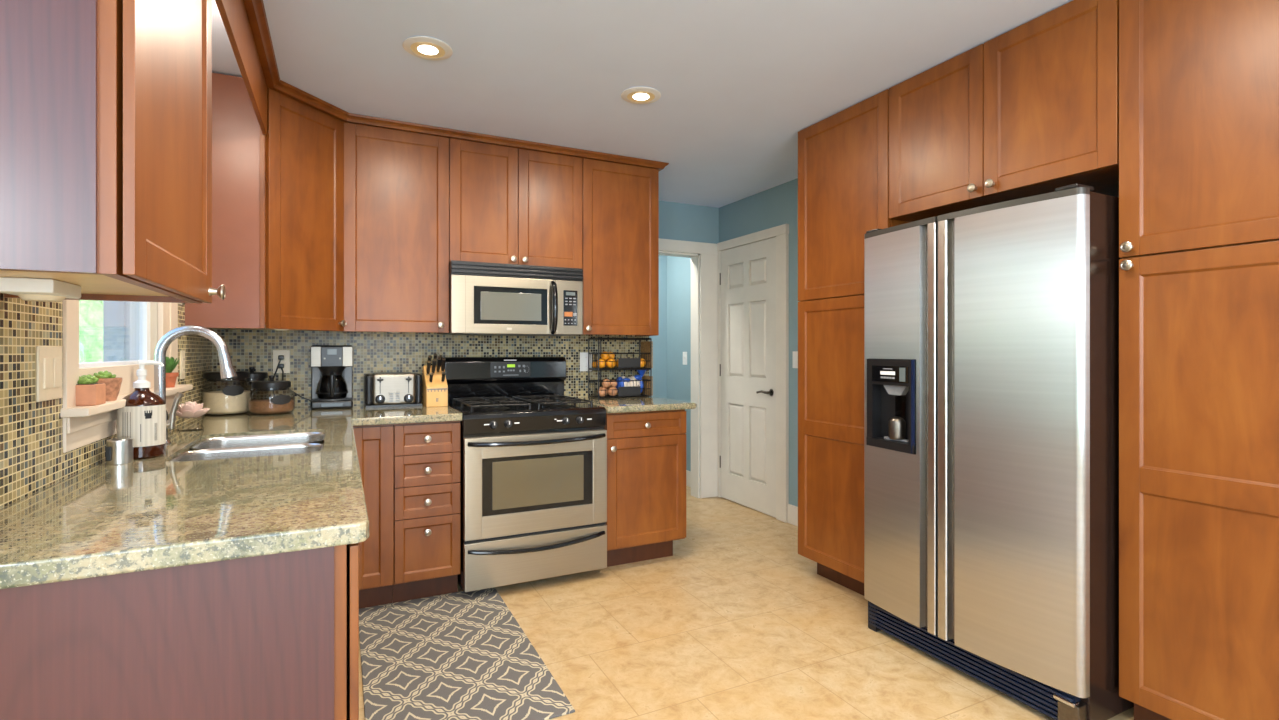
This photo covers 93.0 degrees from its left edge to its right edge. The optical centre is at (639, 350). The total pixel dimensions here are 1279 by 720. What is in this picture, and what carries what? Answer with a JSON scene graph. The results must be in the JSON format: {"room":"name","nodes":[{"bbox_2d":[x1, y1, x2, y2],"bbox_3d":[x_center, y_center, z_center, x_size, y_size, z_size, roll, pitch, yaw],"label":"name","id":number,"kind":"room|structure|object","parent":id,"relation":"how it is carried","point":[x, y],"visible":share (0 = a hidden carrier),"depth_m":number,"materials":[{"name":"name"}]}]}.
{"room":"kitchen","nodes":[
{"label":"kitchen","id":0,"kind":"room"},
{"bbox_2d":[3,302,194,507],"bbox_3d":[-1.797,0.008,2.112,0.150,2.440,3.480,0,0,-26],"label":"wall","id":1,"kind":"structure","parent":0,"point":[153,305],"depth_m":2.22,"materials":[{"name":"beige paint"}]},
{"bbox_2d":[0,293,211,508],"bbox_3d":[-1.585,0.057,1.863,0.010,0.498,2.785,0,0,-26],"label":"wall tiles","id":2,"kind":"structure","parent":1,"relation":"attached to","point":[33,459],"depth_m":1.31,"materials":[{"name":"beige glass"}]},
{"bbox_2d":[36,346,61,401],"bbox_3d":[-1.330,0.050,1.370,0.010,0.122,0.125,0,0,-26],"label":"light switch","id":3,"kind":"object","parent":2,"relation":"attached to","point":[48,358],"visible":1,"depth_m":1.35,"materials":[{"name":"beige plastic"}]},
{"bbox_2d":[180,351,184,378],"bbox_3d":[-1.901,0.058,2.524,0.008,0.118,0.072,0,0,-26],"label":"wall outlet","id":4,"kind":"object","parent":2,"relation":"attached to","point":[182,353],"visible":1,"depth_m":2.51,"materials":[{"name":"beige plastic"}]},
{"bbox_2d":[0,0,225,303],"bbox_3d":[-0.964,-0.653,1.023,0.370,1.097,0.581,0,0,-26],"label":"upper cabinet","id":5,"kind":"object","parent":1,"relation":"attached to","point":[106,105],"visible":1,"depth_m":0.83,"materials":[{"name":"brown wood"}]},
{"bbox_2d":[0,277,80,301],"bbox_3d":[-1.008,-0.101,1.019,0.074,0.032,0.120,0,0,-26],"label":"light","id":6,"kind":"object","parent":5,"relation":"attached to","point":[27,289],"visible":1,"depth_m":0.98,"materials":[{"name":"white plastic"}]},
{"bbox_2d":[60,300,192,452],"bbox_3d":[-1.666,-0.364,1.918,0.212,1.215,1.145,0,0,-26],"label":"window","id":7,"kind":"structure","parent":1,"relation":"in","point":[126,324],"depth_m":1.89,"materials":[{"name":"white paint"}]},
{"bbox_2d":[76,374,105,405],"bbox_3d":[-1.392,0.098,1.526,0.058,0.077,0.072,0,0,-26],"label":"potted succulent","id":8,"kind":"object","parent":7,"relation":"on","point":[89,392],"visible":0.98,"depth_m":1.50,"materials":[{"name":"ceramic"}]},
{"bbox_2d":[93,370,121,400],"bbox_3d":[-1.456,0.095,1.651,0.074,0.083,0.074,0,0,-26],"label":"potted succulent","id":9,"kind":"object","parent":7,"relation":"on","point":[113,383],"visible":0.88,"depth_m":1.64,"materials":[{"name":"ceramic"}]},
{"bbox_2d":[97,377,121,400],"bbox_3d":[-1.456,0.105,1.651,0.074,0.062,0.074,0,0,-26],"label":"pot","id":10,"kind":"object","parent":9,"relation":"attached to","point":[113,384],"depth_m":1.64,"materials":[{"name":"ceramic"}]},
{"bbox_2d":[166,357,179,387],"bbox_3d":[-1.751,0.078,2.258,0.066,0.116,0.062,0,0,-26],"label":"potted plant","id":11,"kind":"object","parent":7,"relation":"on","point":[171,363],"visible":0.79,"depth_m":2.25,"materials":[{"name":"green plant"}]},
{"bbox_2d":[243,0,668,170],"bbox_3d":[-0.918,-1.193,2.676,1.463,0.034,3.494,0,0,16],"label":"crown molding","id":12,"kind":"structure","parent":1,"relation":"attached to","point":[255,9],"depth_m":3.15,"materials":[{"name":"brown wood"}]},
{"bbox_2d":[212,0,1072,207],"bbox_3d":[-0.692,-1.237,0.272,7.400,0.050,9.500,0,0,-26],"label":"ceiling","id":13,"kind":"structure","parent":0,"point":[737,82],"depth_m":2.58,"materials":[{"name":"paint"}]},
{"bbox_2d":[403,36,452,59],"bbox_3d":[-0.847,-1.205,2.426,0.190,0.011,0.190,0,0,-26],"label":"recessed light","id":14,"kind":"object","parent":13,"relation":"in","point":[423,47],"visible":1,"depth_m":2.41,"materials":[{"name":"white plastic"}]},
{"bbox_2d":[621,87,660,103],"bbox_3d":[0.007,-1.205,2.872,0.190,0.011,0.190,0,0,-26],"label":"recessed light","id":15,"kind":"object","parent":13,"relation":"in","point":[635,95],"visible":1,"depth_m":2.86,"materials":[{"name":"white plastic"}]},
{"bbox_2d":[650,255,666,398],"bbox_3d":[-0.502,0.008,5.564,2.030,2.440,0.120,0,0,-26],"label":"wall","id":16,"kind":"structure","parent":0,"point":[659,370],"depth_m":5.85,"materials":[{"name":"blue paint"}]},
{"bbox_2d":[686,470,690,486],"bbox_3d":[-0.399,1.158,5.152,1.830,0.140,0.710,0,0,-26],"label":"baseboard","id":17,"kind":"structure","parent":16,"relation":"attached to","point":[688,473],"depth_m":5.48,"materials":[{"name":"white paint"}]},
{"bbox_2d":[667,256,690,470],"bbox_3d":[0.509,0.008,5.595,0.190,2.440,0.720,0,0,-26],"label":"wall","id":18,"kind":"structure","parent":0,"point":[678,268],"depth_m":5.66,"materials":[{"name":"blue paint"}]},
{"bbox_2d":[683,352,686,364],"bbox_3d":[0.412,0.068,5.558,0.016,0.118,0.075,0,0,-26],"label":"light switch","id":19,"kind":"object","parent":18,"relation":"attached to","point":[684,353],"visible":1,"depth_m":5.55,"materials":[{"name":"white plastic"}]},
{"bbox_2d":[659,200,718,253],"bbox_3d":[0.229,0.008,4.988,0.930,2.440,0.120,0,0,-26],"label":"wall","id":20,"kind":"structure","parent":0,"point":[677,221],"depth_m":5.01,"materials":[{"name":"blue paint"}]},
{"bbox_2d":[359,486,1133,719],"bbox_3d":[-0.692,1.253,0.272,7.400,0.050,9.500,0,0,-26],"label":"floor","id":21,"kind":"structure","parent":0,"point":[735,624],"depth_m":2.56,"materials":[{"name":"tile"}]},
{"bbox_2d":[0,543,358,719],"bbox_3d":[-0.906,0.786,1.230,0.653,0.885,0.591,0,0,-26],"label":"base cabinet","id":22,"kind":"object","parent":21,"relation":"on","point":[272,636],"visible":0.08,"depth_m":0.99,"materials":[{"name":"brown wood"}]},
{"bbox_2d":[323,424,393,608],"bbox_3d":[-1.677,0.786,2.989,0.817,0.885,0.695,0,0,-26],"label":"base cabinet","id":23,"kind":"object","parent":21,"relation":"on","point":[374,443],"visible":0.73,"depth_m":2.83,"materials":[{"name":"brown wood"}]},
{"bbox_2d":[392,421,459,602],"bbox_3d":[-1.167,0.786,3.225,0.306,0.885,0.723,0,0,-26],"label":"base cabinet","id":24,"kind":"object","parent":21,"relation":"on","point":[427,454],"visible":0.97,"depth_m":2.93,"materials":[{"name":"brown wood"}]},
{"bbox_2d":[359,587,574,719],"bbox_3d":[-0.775,1.223,2.462,0.642,0.008,1.218,0,0,-26],"label":"rug","id":25,"kind":"object","parent":21,"relation":"on","point":[461,655],"visible":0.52,"depth_m":2.35,"materials":[{"name":"grey fabric"}]},
{"bbox_2d":[443,356,606,591],"bbox_3d":[-0.662,0.632,3.417,0.758,1.192,0.786,0,0,-26],"label":"gas range","id":26,"kind":"object","parent":21,"relation":"on","point":[533,456],"visible":0.97,"depth_m":3.14,"materials":[{"name":"silver metal"}]},
{"bbox_2d":[448,400,605,434],"bbox_3d":[-0.669,0.360,3.433,0.758,0.106,0.672,0,0,-26],"label":"cooktop","id":27,"kind":"object","parent":26,"relation":"in","point":[533,419],"depth_m":3.16,"materials":[{"name":"black metal"}]},
{"bbox_2d":[604,409,685,566],"bbox_3d":[-0.099,0.786,3.753,0.512,0.885,0.723,0,0,-26],"label":"base cabinet","id":28,"kind":"object","parent":21,"relation":"on","point":[646,451],"visible":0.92,"depth_m":3.46,"materials":[{"name":"brown wood"}]},
{"bbox_2d":[574,397,696,412],"bbox_3d":[-0.073,0.324,3.762,0.577,0.036,0.719,0,0,-26],"label":"countertop","id":29,"kind":"structure","parent":28,"relation":"on","point":[627,404],"depth_m":3.52,"materials":[{"name":"stone"}]},
{"bbox_2d":[588,338,652,398],"bbox_3d":[-0.124,0.111,4.015,0.396,0.390,0.181,0,0,-26],"label":"wire rack","id":30,"kind":"object","parent":29,"relation":"on","point":[646,353],"visible":0.94,"depth_m":3.97,"materials":[{"name":"metal"}]},
{"bbox_2d":[597,358,604,367],"bbox_3d":[-0.246,0.079,3.905,0.061,0.065,0.060,0,0,13],"label":"orange","id":31,"kind":"object","parent":30,"relation":"in","point":[601,364],"visible":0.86,"depth_m":3.88,"materials":[{"name":"orange food"}]},
{"bbox_2d":[597,387,606,396],"bbox_3d":[-0.239,0.263,3.909,0.065,0.064,0.064,0,0,3],"label":"onion","id":32,"kind":"object","parent":30,"relation":"in","point":[601,393],"visible":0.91,"depth_m":3.88,"materials":[{"name":"brown food"}]},
{"bbox_2d":[602,379,610,387],"bbox_3d":[-0.214,0.210,3.932,0.060,0.060,0.061,0,0,-39],"label":"onion","id":33,"kind":"object","parent":32,"relation":"on","point":[604,384],"visible":0.92,"depth_m":3.91,"materials":[{"name":"brown food"}]},
{"bbox_2d":[601,351,608,359],"bbox_3d":[-0.223,0.031,3.933,0.054,0.059,0.055,0,0,5],"label":"orange","id":34,"kind":"object","parent":30,"relation":"in","point":[603,356],"visible":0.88,"depth_m":3.91,"materials":[{"name":"orange food"}]},
{"bbox_2d":[606,358,614,367],"bbox_3d":[-0.186,0.079,3.932,0.060,0.065,0.061,0,0,38],"label":"orange","id":35,"kind":"object","parent":30,"relation":"in","point":[609,364],"visible":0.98,"depth_m":3.91,"materials":[{"name":"orange food"}]},
{"bbox_2d":[608,386,617,395],"bbox_3d":[-0.174,0.262,3.941,0.066,0.066,0.067,0,0,-33],"label":"onion","id":36,"kind":"object","parent":30,"relation":"in","point":[610,392],"visible":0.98,"depth_m":3.92,"materials":[{"name":"brown food"}]},
{"bbox_2d":[610,379,616,386],"bbox_3d":[-0.172,0.214,3.970,0.052,0.053,0.053,0,0,23],"label":"onion","id":37,"kind":"object","parent":36,"relation":"on","point":[614,384],"visible":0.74,"depth_m":3.95,"materials":[{"name":"brown food"}]},
{"bbox_2d":[589,353,650,368],"bbox_3d":[-0.130,0.066,4.013,0.381,0.107,0.178,0,0,-26],"label":"basket","id":38,"kind":"object","parent":30,"relation":"on","point":[623,363],"depth_m":3.95,"materials":[{"name":"metal"}]},
{"bbox_2d":[589,379,650,397],"bbox_3d":[-0.130,0.247,4.013,0.381,0.112,0.178,0,0,-26],"label":"basket","id":39,"kind":"object","parent":30,"relation":"on","point":[632,391],"depth_m":3.96,"materials":[{"name":"metal"}]},
{"bbox_2d":[616,370,645,392],"bbox_3d":[-0.054,0.208,4.054,0.212,0.168,0.104,0,0,-26],"label":"bread bag","id":40,"kind":"object","parent":30,"relation":"in","point":[641,372],"visible":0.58,"depth_m":4.02,"materials":[{"name":"blue plastic"}]},
{"bbox_3d":[-0.185,0.079,4.008,0.060,0.065,0.061,0,0,42],"label":"orange","id":41,"kind":"object","parent":30,"relation":"in","visible":0},
{"bbox_2d":[608,351,614,358],"bbox_3d":[-0.190,0.032,3.992,0.052,0.057,0.053,0,0,42],"label":"orange","id":42,"kind":"object","parent":41,"relation":"on","point":[611,356],"visible":0.6,"depth_m":3.97,"materials":[{"name":"orange food"}]},
{"bbox_2d":[798,89,908,595],"bbox_3d":[1.282,0.010,3.201,0.615,2.437,0.615,0,0,-26],"label":"pantry cabinet","id":43,"kind":"object","parent":21,"relation":"on","point":[843,157],"visible":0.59,"depth_m":3.10,"materials":[{"name":"brown wood"}]},
{"bbox_2d":[864,183,1133,719],"bbox_3d":[1.506,0.349,2.450,0.788,1.758,0.882,0,0,-26],"label":"refrigerator","id":44,"kind":"object","parent":21,"relation":"on","point":[991,332],"visible":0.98,"depth_m":2.10,"materials":[{"name":"silver metal"}]},
{"bbox_2d":[888,417,905,439],"bbox_3d":[1.075,0.321,2.530,0.068,0.090,0.068,0,0,-26],"label":"cup","id":45,"kind":"object","parent":44,"relation":"on","point":[896,425],"depth_m":2.50,"materials":[{"name":"silver metal"}]},
{"bbox_2d":[1119,0,1278,719],"bbox_3d":[1.982,0.010,1.754,0.643,2.437,0.760,0,0,-26],"label":"pantry cabinet","id":46,"kind":"object","parent":21,"relation":"on","point":[1199,79],"visible":1,"depth_m":1.79,"materials":[{"name":"brown wood"}]},
{"bbox_3d":[-1.322,0.786,2.071,0.653,0.885,1.285,0,0,-26],"label":"base cabinet","id":47,"kind":"object","parent":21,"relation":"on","visible":0},
{"bbox_2d":[0,403,461,588],"bbox_3d":[-1.120,0.324,2.207,1.126,0.036,2.579,0,0,-26],"label":"countertop","id":48,"kind":"structure","parent":47,"relation":"on","point":[102,519],"depth_m":1.19,"materials":[{"name":"stone"}]},
{"bbox_2d":[105,438,132,464],"bbox_3d":[-1.413,0.272,1.649,0.056,0.068,0.056,0,0,-26],"label":"air gap cap","id":49,"kind":"object","parent":48,"relation":"on","point":[118,451],"visible":1,"depth_m":1.63,"materials":[{"name":"metal"}]},
{"bbox_2d":[117,361,165,459],"bbox_3d":[-1.435,0.167,1.750,0.109,0.278,0.109,0,0,-26],"label":"soap bottle","id":50,"kind":"object","parent":48,"relation":"on","point":[142,419],"visible":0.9,"depth_m":1.72,"materials":[{"name":"brown glass"}]},
{"bbox_2d":[176,401,209,431],"bbox_3d":[-1.729,0.251,2.336,0.118,0.110,0.118,0,0,-4],"label":"candle holder","id":51,"kind":"object","parent":48,"relation":"on","point":[189,409],"visible":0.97,"depth_m":2.31,"materials":[{"name":"pink ceramic"}]},
{"bbox_2d":[154,325,236,443],"bbox_3d":[-1.494,0.110,2.034,0.243,0.392,0.060,0,0,-26],"label":"faucet","id":52,"kind":"object","parent":48,"relation":"on","point":[227,370],"visible":0.73,"depth_m":2.00,"materials":[{"name":"metal"}]},
{"bbox_2d":[201,371,251,415],"bbox_3d":[-1.997,0.189,2.934,0.202,0.235,0.202,0,0,-26],"label":"glass canister","id":53,"kind":"object","parent":48,"relation":"on","point":[233,399],"visible":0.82,"depth_m":2.86,"materials":[{"name":"white"}]},
{"bbox_2d":[170,432,324,460],"bbox_3d":[-1.277,0.414,2.027,0.391,0.191,0.629,0,0,-26],"label":"sink","id":54,"kind":"object","parent":48,"relation":"in","point":[306,442],"visible":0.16,"depth_m":2.08,"materials":[{"name":"silver metal"}]},
{"bbox_2d":[236,367,267,411],"bbox_3d":[-1.991,0.194,3.115,0.148,0.225,0.148,0,0,-26],"label":"glass canister","id":55,"kind":"object","parent":48,"relation":"on","point":[254,376],"visible":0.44,"depth_m":3.09,"materials":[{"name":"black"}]},
{"bbox_2d":[248,375,294,415],"bbox_3d":[-1.789,0.212,2.950,0.198,0.188,0.198,0,0,-26],"label":"glass canister","id":56,"kind":"object","parent":48,"relation":"on","point":[282,404],"visible":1,"depth_m":2.89,"materials":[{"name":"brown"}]},
{"bbox_2d":[248,390,294,415],"bbox_3d":[-1.789,0.242,2.950,0.198,0.128,0.198,0,0,-26],"label":"jar","id":57,"kind":"object","parent":56,"relation":"attached to","point":[282,404],"depth_m":2.88,"materials":[{"name":"clear glass"}]},
{"bbox_2d":[310,345,352,409],"bbox_3d":[-1.647,0.139,3.249,0.200,0.335,0.206,0,0,-26],"label":"coffee maker","id":58,"kind":"object","parent":48,"relation":"on","point":[331,365],"visible":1,"depth_m":3.20,"materials":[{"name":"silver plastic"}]},
{"bbox_2d":[278,364,310,401],"bbox_3d":[-1.837,0.171,3.216,0.178,0.205,0.055,0,0,3],"label":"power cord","id":59,"kind":"object","parent":58,"relation":"attached to","point":[281,366],"visible":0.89,"depth_m":3.21,"materials":[{"name":"black plastic"}]},
{"bbox_2d":[364,372,421,407],"bbox_3d":[-1.375,0.214,3.384,0.290,0.184,0.234,0,0,-26],"label":"toaster","id":60,"kind":"object","parent":48,"relation":"on","point":[381,389],"visible":1,"depth_m":3.30,"materials":[{"name":"silver metal"}]},
{"bbox_2d":[423,365,447,406],"bbox_3d":[-1.144,0.194,3.394,0.112,0.224,0.171,0,0,-26],"label":"knife block","id":61,"kind":"object","parent":48,"relation":"on","point":[435,394],"visible":0.93,"depth_m":3.33,"materials":[{"name":"brown wood"}]},
{"bbox_2d":[426,361,430,374],"bbox_3d":[-1.162,0.095,3.341,0.020,0.084,0.064,0,0,-26],"label":"kitchen knife","id":62,"kind":"object","parent":61,"relation":"in","point":[428,362],"visible":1,"depth_m":3.33,"materials":[{"name":"black plastic"}]},
{"bbox_2d":[429,372,432,382],"bbox_3d":[-1.140,0.149,3.318,0.020,0.063,0.050,0,0,-26],"label":"kitchen knife","id":63,"kind":"object","parent":61,"relation":"in","point":[431,373],"visible":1,"depth_m":3.31,"materials":[{"name":"black plastic"}]},
{"bbox_2d":[432,359,435,374],"bbox_3d":[-1.139,0.088,3.356,0.020,0.090,0.068,0,0,-26],"label":"kitchen knife","id":64,"kind":"object","parent":61,"relation":"in","point":[433,360],"visible":0.88,"depth_m":3.35,"materials":[{"name":"black plastic"}]},
{"bbox_2d":[436,357,440,373],"bbox_3d":[-1.117,0.081,3.371,0.020,0.092,0.069,0,0,-26],"label":"kitchen knife","id":65,"kind":"object","parent":61,"relation":"in","point":[438,358],"visible":1,"depth_m":3.36,"materials":[{"name":"black plastic"}]},
{"bbox_2d":[441,358,445,371],"bbox_3d":[-1.097,0.081,3.389,0.020,0.084,0.064,0,0,-26],"label":"kitchen knife","id":66,"kind":"object","parent":61,"relation":"in","point":[443,359],"visible":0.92,"depth_m":3.38,"materials":[{"name":"black plastic"}]},
{"bbox_2d":[441,372,445,382],"bbox_3d":[-1.083,0.146,3.348,0.020,0.065,0.051,0,0,-26],"label":"kitchen knife","id":67,"kind":"object","parent":61,"relation":"in","point":[443,373],"visible":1,"depth_m":3.34,"materials":[{"name":"black plastic"}]},
{"bbox_2d":[719,178,799,506],"bbox_3d":[2.554,0.008,1.502,0.150,2.440,8.430,0,0,-26],"label":"wall","id":68,"kind":"structure","parent":0,"point":[775,206],"depth_m":4.33,"materials":[{"name":"blue paint"}]},
{"bbox_2d":[659,238,717,497],"bbox_3d":[0.230,0.163,4.976,0.901,2.130,0.142,0,0,-26],"label":"door frame","id":69,"kind":"structure","parent":68,"relation":"attached to","point":[704,260],"depth_m":5.08,"materials":[{"name":"white paint"}]},
{"bbox_2d":[720,237,775,517],"bbox_3d":[0.824,0.194,4.744,0.077,2.053,0.749,0,0,-26],"label":"door","id":70,"kind":"structure","parent":68,"relation":"in","point":[748,272],"depth_m":4.73,"materials":[{"name":"white paint"}]},
{"bbox_2d":[717,224,788,522],"bbox_3d":[0.862,0.161,4.720,0.032,2.135,0.879,0,0,-26],"label":"trim","id":71,"kind":"structure","parent":68,"relation":"attached to","point":[781,232],"depth_m":4.37,"materials":[{"name":"white paint"}]},
{"bbox_2d":[788,504,797,525],"bbox_3d":[1.239,1.161,3.977,0.014,0.135,0.793,0,0,-26],"label":"baseboard","id":72,"kind":"structure","parent":68,"relation":"attached to","point":[792,510],"depth_m":4.28,"materials":[{"name":"white paint"}]},
{"bbox_2d":[793,351,797,367],"bbox_3d":[1.100,0.063,4.264,0.010,0.118,0.072,0,0,-26],"label":"light switch","id":73,"kind":"object","parent":68,"relation":"attached to","point":[795,353],"visible":0.72,"depth_m":4.26,"materials":[{"name":"white plastic"}]},
{"bbox_2d":[889,0,1118,221],"bbox_3d":[1.610,-0.908,2.506,0.643,0.602,0.917,0,0,-26],"label":"upper cabinet","id":74,"kind":"object","parent":68,"relation":"attached to","point":[1032,109],"visible":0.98,"depth_m":2.28,"materials":[{"name":"brown wood"}]},
{"bbox_3d":[-1.213,0.008,3.977,2.550,2.440,0.655,0,0,-26],"label":"wall","id":75,"kind":"structure","parent":0,"visible":0},
{"bbox_2d":[185,72,345,330],"bbox_3d":[-1.786,-0.651,2.983,0.621,1.102,0.614,0,0,-26],"label":"upper cabinet","id":76,"kind":"object","parent":75,"relation":"attached to","point":[278,195],"visible":0.95,"depth_m":2.74,"materials":[{"name":"brown wood"}]},
{"bbox_2d":[215,0,266,134],"bbox_3d":[-1.331,-1.069,2.019,0.018,0.214,1.520,0,0,-26],"label":"window valance","id":77,"kind":"object","parent":76,"relation":"attached to","point":[233,13],"visible":1,"depth_m":2.11,"materials":[{"name":"brown wood"}]},
{"bbox_2d":[343,122,448,333],"bbox_3d":[-1.348,-0.637,3.353,0.527,1.074,0.341,0,0,-26],"label":"upper cabinet","id":78,"kind":"object","parent":75,"relation":"attached to","point":[396,182],"visible":1,"depth_m":3.23,"materials":[{"name":"brown wood"}]},
{"bbox_2d":[212,329,648,406],"bbox_3d":[-1.067,0.057,3.678,2.525,0.498,0.010,0,0,-26],"label":"wall tiles","id":79,"kind":"structure","parent":75,"relation":"attached to","point":[373,352],"depth_m":3.49,"materials":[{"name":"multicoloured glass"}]},
{"bbox_2d":[273,350,289,372],"bbox_3d":[-1.917,0.058,3.247,0.080,0.125,0.008,0,0,-26],"label":"wall outlet","id":80,"kind":"object","parent":79,"relation":"attached to","point":[276,353],"visible":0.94,"depth_m":3.25,"materials":[{"name":"beige plastic"}]},
{"bbox_2d":[273,355,283,395],"bbox_3d":[-1.896,0.163,3.224,0.104,0.280,0.053,0,0,-26],"label":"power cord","id":81,"kind":"object","parent":80,"relation":"attached to","point":[280,357],"visible":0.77,"depth_m":3.21,"materials":[{"name":"black plastic"}]},
{"bbox_2d":[580,352,591,370],"bbox_3d":[-0.355,0.073,4.021,0.085,0.125,0.006,0,0,-26],"label":"blank wall plate","id":82,"kind":"object","parent":79,"relation":"attached to","point":[583,355],"visible":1,"depth_m":4.02,"materials":[{"name":"white plastic"}]},
{"bbox_2d":[449,138,581,268],"bbox_3d":[-0.759,-0.834,3.644,0.784,0.680,0.341,0,0,-26],"label":"upper cabinet","id":83,"kind":"object","parent":75,"relation":"attached to","point":[508,205],"visible":0.8,"depth_m":3.50,"materials":[{"name":"brown wood"}]},
{"bbox_2d":[445,260,582,335],"bbox_3d":[-0.749,-0.292,3.586,0.757,0.396,0.452,0,0,-26],"label":"microwave","id":84,"kind":"object","parent":83,"relation":"attached to","point":[488,299],"visible":1,"depth_m":3.43,"materials":[{"name":"silver metal"}]},
{"bbox_2d":[566,158,658,335],"bbox_3d":[-0.172,-0.637,3.934,0.524,1.074,0.341,0,0,-26],"label":"upper cabinet","id":85,"kind":"object","parent":75,"relation":"attached to","point":[620,202],"visible":0.97,"depth_m":3.81,"materials":[{"name":"brown wood"}]},
{"label":"outside","id":86,"kind":"structure","parent":0,"visible":0},
{"bbox_3d":[-20.486,1.408,-4.547,39.240,0.240,70.000,0,0,-26],"label":"lawn","id":87,"kind":"structure","parent":86,"visible":0},
{"bbox_2d":[79,300,102,362],"bbox_3d":[-13.091,-0.172,12.493,2.719,3.276,26.000,0,0,-26],"label":"hedge","id":88,"kind":"object","parent":87,"relation":"on","point":[90,311],"visible":0.08,"depth_m":14.43,"materials":[{"name":"green plant"}]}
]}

